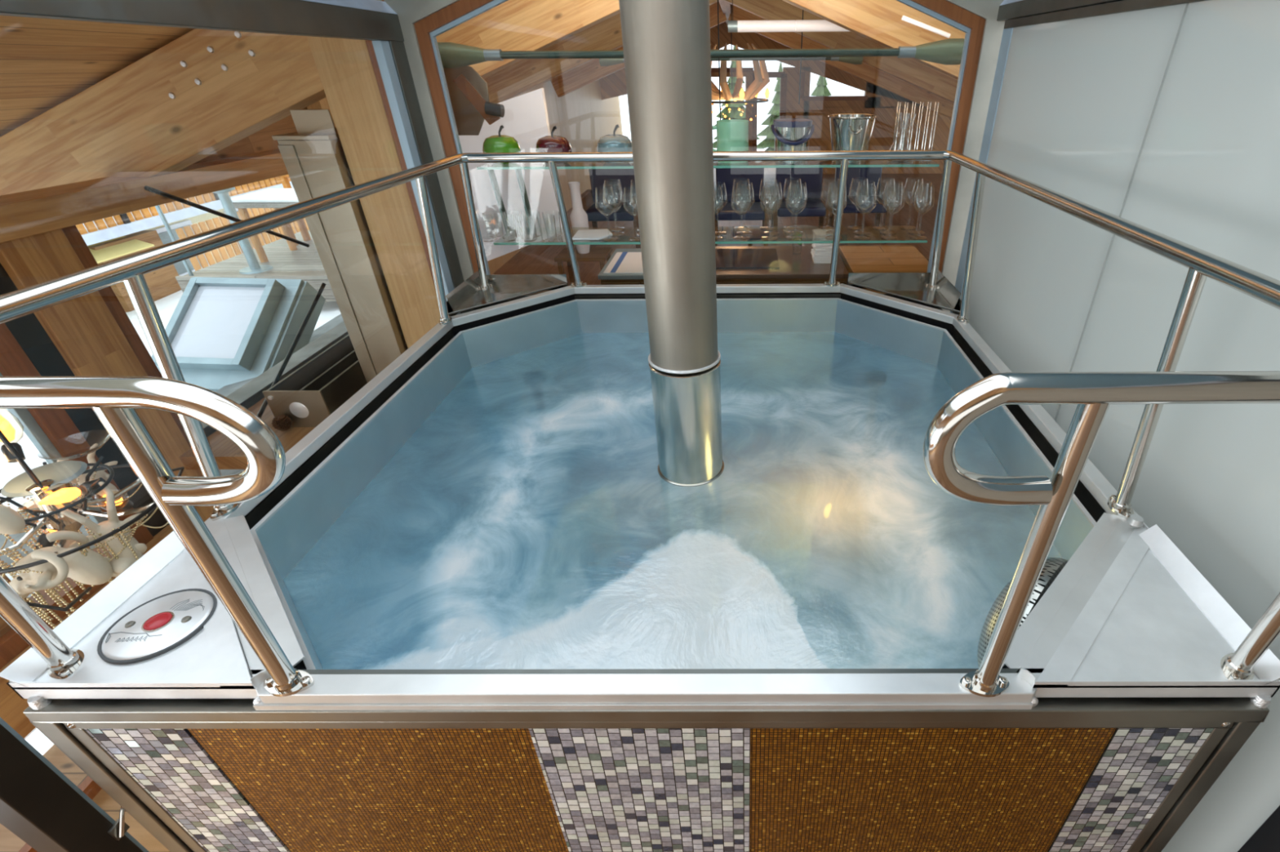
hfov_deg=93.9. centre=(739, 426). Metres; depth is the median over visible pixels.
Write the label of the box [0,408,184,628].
chandelier
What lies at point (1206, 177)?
wall
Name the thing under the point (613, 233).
wine glass
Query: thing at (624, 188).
wine glass
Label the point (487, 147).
bowl
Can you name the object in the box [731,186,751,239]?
wine glass
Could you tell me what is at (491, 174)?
upright
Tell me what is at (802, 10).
cable
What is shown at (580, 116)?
wall
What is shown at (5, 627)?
trim
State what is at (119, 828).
hook
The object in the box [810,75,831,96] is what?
conifer
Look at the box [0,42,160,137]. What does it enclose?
ceiling
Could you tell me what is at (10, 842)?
floor
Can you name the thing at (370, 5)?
trim
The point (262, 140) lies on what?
board
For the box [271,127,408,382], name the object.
column
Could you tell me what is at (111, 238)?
chalet
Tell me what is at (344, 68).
trim column
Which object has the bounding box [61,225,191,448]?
trim
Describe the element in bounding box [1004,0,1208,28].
trim
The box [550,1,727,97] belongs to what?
rafter
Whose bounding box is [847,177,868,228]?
wine glass
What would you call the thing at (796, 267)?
kitchen island
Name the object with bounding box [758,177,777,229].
wine glass
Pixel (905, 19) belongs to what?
lamp
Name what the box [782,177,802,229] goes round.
wine glass
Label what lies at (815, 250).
linen napkin
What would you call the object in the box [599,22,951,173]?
wall
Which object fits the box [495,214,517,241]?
tumbler
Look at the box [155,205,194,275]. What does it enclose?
post
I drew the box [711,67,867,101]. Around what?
window
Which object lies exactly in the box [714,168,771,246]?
armchair
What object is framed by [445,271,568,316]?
ledge
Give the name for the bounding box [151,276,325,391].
roof window
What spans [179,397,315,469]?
ledge
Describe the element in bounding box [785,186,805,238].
wine glass
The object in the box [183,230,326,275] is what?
floor
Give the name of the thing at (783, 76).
door
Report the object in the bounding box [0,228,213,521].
wooden post
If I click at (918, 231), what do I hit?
wine glass
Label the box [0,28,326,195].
rafter
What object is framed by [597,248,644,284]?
base cabinet
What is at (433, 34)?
window
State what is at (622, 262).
tea towel
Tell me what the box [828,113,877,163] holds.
bucket
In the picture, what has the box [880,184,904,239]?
wine glass
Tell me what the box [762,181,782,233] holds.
wine glass
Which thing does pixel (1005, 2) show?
trim
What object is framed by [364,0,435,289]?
trim
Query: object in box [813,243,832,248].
linen napkin
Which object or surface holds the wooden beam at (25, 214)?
on the wooden post at (84, 331)
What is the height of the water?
0.001 m
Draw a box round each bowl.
[482,142,520,164]
[535,142,572,164]
[596,142,632,164]
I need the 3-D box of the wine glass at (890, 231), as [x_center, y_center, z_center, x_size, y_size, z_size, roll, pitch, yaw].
[0.855,-1.231,3.322,0.113,0.274,0.113,11,33,18]
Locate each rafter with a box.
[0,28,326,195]
[483,0,720,103]
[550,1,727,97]
[722,0,957,102]
[728,5,954,118]
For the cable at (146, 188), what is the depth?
3.00 m
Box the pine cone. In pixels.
[271,414,292,431]
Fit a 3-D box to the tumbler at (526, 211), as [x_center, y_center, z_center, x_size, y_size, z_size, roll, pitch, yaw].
[-1.173,-1.150,3.350,0.094,0.130,0.094,0,31,0]
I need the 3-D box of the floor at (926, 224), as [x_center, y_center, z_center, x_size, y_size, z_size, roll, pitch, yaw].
[1.578,-1.304,6.232,8.900,0.200,20.000,0,31,0]
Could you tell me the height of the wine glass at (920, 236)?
0.274 m
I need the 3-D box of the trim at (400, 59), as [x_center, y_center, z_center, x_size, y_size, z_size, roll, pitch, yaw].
[-1.524,-0.792,3.131,0.065,2.101,0.120,0,31,0]
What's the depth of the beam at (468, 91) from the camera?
2.92 m
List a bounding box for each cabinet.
[262,334,367,426]
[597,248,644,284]
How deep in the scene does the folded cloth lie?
3.35 m
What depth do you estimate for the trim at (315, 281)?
7.29 m
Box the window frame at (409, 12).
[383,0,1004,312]
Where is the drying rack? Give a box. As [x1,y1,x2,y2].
[892,102,939,150]
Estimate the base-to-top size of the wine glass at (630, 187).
0.274 m
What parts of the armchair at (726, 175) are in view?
armrest, leg, leg, seat, backrest, leg, armrest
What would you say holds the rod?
attached to the rafter at (908, 70)
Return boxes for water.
[283,331,1062,669]
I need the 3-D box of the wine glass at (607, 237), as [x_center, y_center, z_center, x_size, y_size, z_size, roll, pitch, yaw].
[-0.725,-1.163,3.229,0.113,0.274,0.113,-5,32,-7]
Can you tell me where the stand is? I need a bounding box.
[213,186,272,274]
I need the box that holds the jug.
[712,119,748,163]
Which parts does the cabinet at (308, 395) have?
plate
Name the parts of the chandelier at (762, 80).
hanging rod, bulb, bulb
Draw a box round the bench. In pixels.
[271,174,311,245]
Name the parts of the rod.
rod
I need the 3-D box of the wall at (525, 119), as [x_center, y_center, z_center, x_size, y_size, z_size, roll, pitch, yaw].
[-1.690,-1.796,4.328,0.710,1.192,0.050,0,31,0]
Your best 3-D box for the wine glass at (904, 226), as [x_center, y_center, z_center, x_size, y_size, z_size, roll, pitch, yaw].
[0.998,-1.293,3.421,0.113,0.274,0.113,-7,32,-11]
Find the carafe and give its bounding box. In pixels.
[888,112,916,162]
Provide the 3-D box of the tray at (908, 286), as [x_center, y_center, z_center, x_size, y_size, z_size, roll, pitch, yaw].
[0.812,-0.672,2.956,0.462,0.110,0.462,0,31,0]
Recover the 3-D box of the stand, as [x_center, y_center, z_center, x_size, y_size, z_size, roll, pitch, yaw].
[-6.201,-2.468,7.288,0.360,1.076,0.360,0,31,0]
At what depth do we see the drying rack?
3.18 m
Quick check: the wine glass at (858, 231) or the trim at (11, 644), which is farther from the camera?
the wine glass at (858, 231)
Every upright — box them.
[487,169,512,237]
[515,169,537,235]
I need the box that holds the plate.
[289,109,336,133]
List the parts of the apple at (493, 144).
lid, stem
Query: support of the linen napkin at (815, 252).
on the linen napkin at (812, 250)
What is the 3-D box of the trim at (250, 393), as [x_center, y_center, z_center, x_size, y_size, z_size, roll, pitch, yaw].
[-2.975,-0.392,3.990,0.150,0.140,2.000,0,31,0]
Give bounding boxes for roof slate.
[0,314,343,573]
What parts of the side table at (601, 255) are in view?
leg, leg, leg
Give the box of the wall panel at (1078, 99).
[960,3,1188,421]
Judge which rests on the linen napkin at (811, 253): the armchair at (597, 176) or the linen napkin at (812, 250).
the linen napkin at (812, 250)
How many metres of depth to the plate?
2.74 m
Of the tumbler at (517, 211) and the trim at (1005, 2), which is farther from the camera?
the tumbler at (517, 211)
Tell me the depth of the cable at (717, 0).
4.60 m
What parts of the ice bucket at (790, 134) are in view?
handle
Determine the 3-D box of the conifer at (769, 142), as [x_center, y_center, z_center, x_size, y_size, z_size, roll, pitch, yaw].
[1.292,-9.606,18.614,1.680,3.342,1.669,-23,38,-32]
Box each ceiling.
[0,15,194,47]
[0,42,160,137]
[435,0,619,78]
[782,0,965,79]
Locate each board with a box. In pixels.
[193,106,307,164]
[838,245,928,272]
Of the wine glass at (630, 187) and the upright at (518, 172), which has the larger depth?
the upright at (518, 172)
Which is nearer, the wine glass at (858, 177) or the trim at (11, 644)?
the trim at (11, 644)
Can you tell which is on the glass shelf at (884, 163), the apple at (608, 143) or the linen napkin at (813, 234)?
the apple at (608, 143)
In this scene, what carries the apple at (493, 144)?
on the glass shelf at (884, 163)
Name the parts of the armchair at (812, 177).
leg, armrest, leg, backrest, seat, leg, leg, armrest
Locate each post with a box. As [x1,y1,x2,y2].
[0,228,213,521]
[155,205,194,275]
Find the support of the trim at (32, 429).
on the floor at (10, 842)
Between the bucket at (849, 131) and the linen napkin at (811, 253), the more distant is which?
the linen napkin at (811, 253)
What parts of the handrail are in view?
post, post, post, post, post, post, rail, post, post, post, post, post, post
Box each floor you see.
[0,744,170,851]
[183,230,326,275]
[492,168,942,285]
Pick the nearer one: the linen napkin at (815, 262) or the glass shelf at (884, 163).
the glass shelf at (884, 163)
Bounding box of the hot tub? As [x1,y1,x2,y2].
[0,270,1279,851]
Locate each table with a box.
[231,188,298,262]
[554,247,612,284]
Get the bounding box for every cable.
[143,186,309,247]
[257,283,325,417]
[717,0,720,119]
[798,9,803,104]
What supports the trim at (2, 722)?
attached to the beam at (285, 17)
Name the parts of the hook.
plate, arm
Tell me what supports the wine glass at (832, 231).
on the glass shelf at (796, 242)
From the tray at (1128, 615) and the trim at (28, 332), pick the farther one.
the trim at (28, 332)
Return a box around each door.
[0,724,143,851]
[752,71,786,151]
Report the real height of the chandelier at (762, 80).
1.563 m
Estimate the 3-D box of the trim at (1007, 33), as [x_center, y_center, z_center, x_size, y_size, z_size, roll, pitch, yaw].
[1.154,-0.777,3.050,0.026,2.128,0.100,0,31,0]
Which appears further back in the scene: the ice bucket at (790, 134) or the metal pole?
the ice bucket at (790, 134)
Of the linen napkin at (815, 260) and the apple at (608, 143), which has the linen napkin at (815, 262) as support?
the linen napkin at (815, 260)
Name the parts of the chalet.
balcony post, shed door, pane, balcony post, pane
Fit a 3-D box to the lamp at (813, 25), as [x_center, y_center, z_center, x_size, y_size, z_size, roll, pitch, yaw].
[0.462,-3.201,4.136,1.094,0.721,0.072,0,31,0]
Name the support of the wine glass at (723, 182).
on the glass shelf at (796, 242)
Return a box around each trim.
[0,262,168,537]
[0,323,153,544]
[0,372,107,524]
[0,546,112,669]
[0,573,35,637]
[0,717,149,851]
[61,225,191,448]
[175,275,336,301]
[187,321,348,442]
[302,0,397,14]
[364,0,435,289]
[371,40,460,315]
[388,40,471,314]
[527,288,885,295]
[950,27,1013,313]
[1000,0,1022,5]
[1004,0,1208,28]
[1057,8,1187,415]
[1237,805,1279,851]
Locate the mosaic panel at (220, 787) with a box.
[62,722,1233,851]
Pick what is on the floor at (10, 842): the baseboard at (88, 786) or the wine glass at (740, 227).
the baseboard at (88, 786)
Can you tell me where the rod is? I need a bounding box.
[599,56,862,66]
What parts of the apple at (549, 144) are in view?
lid, stem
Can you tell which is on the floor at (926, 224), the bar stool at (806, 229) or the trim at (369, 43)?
the bar stool at (806, 229)
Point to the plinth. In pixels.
(919, 251)
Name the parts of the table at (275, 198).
leg, leg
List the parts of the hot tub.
button plate, support frame, plate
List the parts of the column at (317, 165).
lid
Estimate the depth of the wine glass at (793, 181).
3.31 m
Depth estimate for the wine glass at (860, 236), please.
3.21 m
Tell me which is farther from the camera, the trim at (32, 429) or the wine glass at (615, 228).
the wine glass at (615, 228)
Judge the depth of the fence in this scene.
10.61 m
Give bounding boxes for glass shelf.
[476,160,939,169]
[493,240,927,244]
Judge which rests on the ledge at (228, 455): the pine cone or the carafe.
the pine cone
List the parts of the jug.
handle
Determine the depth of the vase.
5.72 m
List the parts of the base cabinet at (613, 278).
door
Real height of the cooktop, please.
0.008 m
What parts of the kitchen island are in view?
door, door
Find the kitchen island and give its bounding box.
[715,245,848,284]
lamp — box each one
[728,0,850,32]
[901,15,951,38]
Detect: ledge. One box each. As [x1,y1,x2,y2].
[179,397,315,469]
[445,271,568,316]
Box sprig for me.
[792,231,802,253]
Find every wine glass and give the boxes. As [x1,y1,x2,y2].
[595,186,617,240]
[603,182,625,234]
[604,178,625,230]
[623,187,639,239]
[630,186,639,234]
[714,185,724,238]
[715,182,727,234]
[731,177,751,229]
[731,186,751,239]
[734,183,755,233]
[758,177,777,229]
[760,185,780,239]
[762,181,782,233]
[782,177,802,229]
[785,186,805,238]
[786,181,807,234]
[820,177,838,228]
[825,184,846,238]
[826,182,846,233]
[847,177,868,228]
[853,181,875,232]
[854,184,875,238]
[872,177,894,228]
[880,180,902,233]
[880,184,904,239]
[900,177,923,228]
[907,180,931,232]
[909,184,934,238]
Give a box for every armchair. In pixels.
[580,168,640,248]
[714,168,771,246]
[769,167,833,241]
[828,167,895,239]
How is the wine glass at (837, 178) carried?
on the glass shelf at (796, 242)
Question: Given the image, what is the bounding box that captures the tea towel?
[603,252,643,274]
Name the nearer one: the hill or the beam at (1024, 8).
the beam at (1024, 8)
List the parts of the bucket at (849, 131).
ring handle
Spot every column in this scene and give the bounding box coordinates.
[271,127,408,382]
[306,35,440,348]
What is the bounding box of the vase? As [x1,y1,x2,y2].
[568,182,590,253]
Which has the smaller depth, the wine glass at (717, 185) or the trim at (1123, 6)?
the trim at (1123, 6)
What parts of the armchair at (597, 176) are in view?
armrest, leg, seat, backrest, armrest, leg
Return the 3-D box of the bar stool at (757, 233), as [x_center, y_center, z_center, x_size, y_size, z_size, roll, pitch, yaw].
[0.104,-1.499,5.648,0.420,0.760,0.420,0,31,0]
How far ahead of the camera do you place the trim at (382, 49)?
2.65 m
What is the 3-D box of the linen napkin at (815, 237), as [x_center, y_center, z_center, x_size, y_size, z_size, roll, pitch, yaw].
[0.584,-1.300,4.009,0.150,0.016,0.150,0,31,1]
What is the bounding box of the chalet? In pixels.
[75,177,297,312]
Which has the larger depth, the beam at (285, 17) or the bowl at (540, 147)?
the bowl at (540, 147)
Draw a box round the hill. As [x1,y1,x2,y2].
[618,44,864,151]
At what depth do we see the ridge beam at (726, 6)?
7.49 m
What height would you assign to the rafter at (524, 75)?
1.300 m
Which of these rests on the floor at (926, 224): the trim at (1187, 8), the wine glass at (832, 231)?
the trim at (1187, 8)
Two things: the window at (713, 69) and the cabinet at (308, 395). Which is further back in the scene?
the window at (713, 69)
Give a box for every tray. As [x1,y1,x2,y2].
[0,530,259,698]
[847,270,961,315]
[1032,522,1279,697]
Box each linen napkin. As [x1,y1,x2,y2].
[810,251,831,258]
[811,248,831,256]
[812,229,834,236]
[812,239,832,246]
[812,244,831,251]
[812,257,831,263]
[813,233,833,239]
[813,234,833,240]
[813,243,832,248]
[813,249,831,253]
[813,258,831,261]
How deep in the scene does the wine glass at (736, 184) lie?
3.31 m
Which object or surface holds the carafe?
on the glass shelf at (884, 163)
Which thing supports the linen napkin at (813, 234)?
on the linen napkin
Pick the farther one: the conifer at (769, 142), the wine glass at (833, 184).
the conifer at (769, 142)
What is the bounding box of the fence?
[174,208,309,271]
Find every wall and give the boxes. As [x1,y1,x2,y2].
[306,80,622,275]
[458,88,563,261]
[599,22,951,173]
[1055,0,1279,851]
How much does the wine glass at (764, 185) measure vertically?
0.274 m
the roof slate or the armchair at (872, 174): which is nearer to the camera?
the roof slate
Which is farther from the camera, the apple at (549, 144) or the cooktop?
the cooktop
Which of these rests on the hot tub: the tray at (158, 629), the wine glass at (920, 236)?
the tray at (158, 629)
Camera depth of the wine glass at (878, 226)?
3.41 m
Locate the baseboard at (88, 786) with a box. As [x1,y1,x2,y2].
[17,776,102,851]
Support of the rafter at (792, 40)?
attached to the ceiling
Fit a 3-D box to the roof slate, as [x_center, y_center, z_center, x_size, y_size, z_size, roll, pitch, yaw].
[-3.765,-0.385,5.051,1.620,0.470,4.200,0,31,0]
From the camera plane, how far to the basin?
2.49 m
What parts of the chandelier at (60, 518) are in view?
bead chain, bulb, bead chain, hanging rod, bead chain, arm, bead chain, bead chain, bead chain, bead chain, bead chain, arm, bead chain, bead chain, bead chain, bead chain, bead chain, bead chain, bead chain, bead chain, bead chain, bead chain, bead chain, plate, bead chain, bead chain, bulb, bead chain, bead chain, arm, bead chain, bead chain, arm, glass dish, bead chain, bead chain, bead chain, bead chain, bead chain, bead chain, bead chain, arm, bulb, bead chain, arm, bead chain, bead chain, bead chain, bead chain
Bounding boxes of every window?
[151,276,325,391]
[413,0,985,275]
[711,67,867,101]
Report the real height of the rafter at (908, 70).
2.299 m
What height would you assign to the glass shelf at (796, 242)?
0.012 m
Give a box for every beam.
[0,0,404,41]
[0,148,288,243]
[0,524,173,738]
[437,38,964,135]
[719,0,732,26]
[996,0,1121,21]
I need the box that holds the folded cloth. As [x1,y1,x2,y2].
[572,229,612,240]
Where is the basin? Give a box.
[249,297,1096,669]
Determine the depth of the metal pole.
1.61 m
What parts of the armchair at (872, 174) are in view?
leg, armrest, backrest, seat, leg, leg, armrest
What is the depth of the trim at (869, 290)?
3.73 m
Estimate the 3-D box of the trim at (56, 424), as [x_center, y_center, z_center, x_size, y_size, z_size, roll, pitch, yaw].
[-2.945,0.305,2.716,0.080,2.180,0.100,0,31,0]
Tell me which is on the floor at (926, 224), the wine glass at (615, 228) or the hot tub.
the hot tub
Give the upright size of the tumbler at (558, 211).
0.130 m
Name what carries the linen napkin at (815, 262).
on the kitchen island
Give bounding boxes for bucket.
[771,118,813,163]
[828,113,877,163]
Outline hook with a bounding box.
[107,806,129,840]
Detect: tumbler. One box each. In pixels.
[476,214,497,241]
[482,210,503,237]
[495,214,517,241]
[502,210,522,237]
[515,213,537,241]
[521,210,542,237]
[536,213,556,241]
[542,211,561,237]
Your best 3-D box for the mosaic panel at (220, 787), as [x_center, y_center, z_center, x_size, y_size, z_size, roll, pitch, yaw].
[-0.180,0.969,1.401,2.287,0.947,0.027,0,31,0]
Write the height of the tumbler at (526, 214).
0.130 m
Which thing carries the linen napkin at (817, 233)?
on the linen napkin at (815, 237)
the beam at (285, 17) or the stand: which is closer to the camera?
the beam at (285, 17)
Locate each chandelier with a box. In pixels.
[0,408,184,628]
[710,4,769,120]
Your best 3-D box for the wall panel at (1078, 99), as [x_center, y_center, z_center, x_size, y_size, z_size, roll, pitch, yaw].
[1.154,-0.438,2.543,0.020,2.178,1.118,0,31,0]
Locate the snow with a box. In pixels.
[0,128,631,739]
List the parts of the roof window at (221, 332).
sash, pane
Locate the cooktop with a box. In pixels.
[715,248,779,268]
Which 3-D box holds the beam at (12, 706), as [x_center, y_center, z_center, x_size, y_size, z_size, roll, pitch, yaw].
[-2.956,1.476,1.674,0.260,0.270,3.300,0,31,0]
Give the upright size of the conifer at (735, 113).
3.760 m
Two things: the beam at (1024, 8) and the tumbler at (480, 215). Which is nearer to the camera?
the beam at (1024, 8)
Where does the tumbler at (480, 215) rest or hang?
on the glass shelf at (796, 242)
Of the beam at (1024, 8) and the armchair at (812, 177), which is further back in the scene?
the armchair at (812, 177)
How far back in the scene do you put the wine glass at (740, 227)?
3.43 m
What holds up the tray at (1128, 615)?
on the hot tub
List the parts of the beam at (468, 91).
gusset plate, rod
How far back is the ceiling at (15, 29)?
2.26 m
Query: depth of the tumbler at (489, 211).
3.36 m
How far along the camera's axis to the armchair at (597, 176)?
7.86 m
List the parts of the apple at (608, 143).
lid, stem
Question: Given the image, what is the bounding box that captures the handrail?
[0,150,1279,697]
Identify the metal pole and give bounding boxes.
[618,0,724,487]
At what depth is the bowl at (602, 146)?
3.08 m
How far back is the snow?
6.24 m
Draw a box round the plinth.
[838,251,928,284]
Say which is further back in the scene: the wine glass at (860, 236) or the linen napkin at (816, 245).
the linen napkin at (816, 245)
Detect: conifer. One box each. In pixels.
[712,45,759,148]
[756,62,782,151]
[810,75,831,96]
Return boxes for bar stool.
[730,225,769,246]
[782,225,820,245]
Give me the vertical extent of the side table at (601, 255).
0.449 m
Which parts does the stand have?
plate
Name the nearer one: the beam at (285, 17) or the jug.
the beam at (285, 17)
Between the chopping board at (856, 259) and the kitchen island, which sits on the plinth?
the chopping board at (856, 259)
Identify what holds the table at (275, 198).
on the floor at (304, 260)
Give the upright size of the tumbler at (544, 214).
0.130 m
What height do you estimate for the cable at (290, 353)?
0.499 m

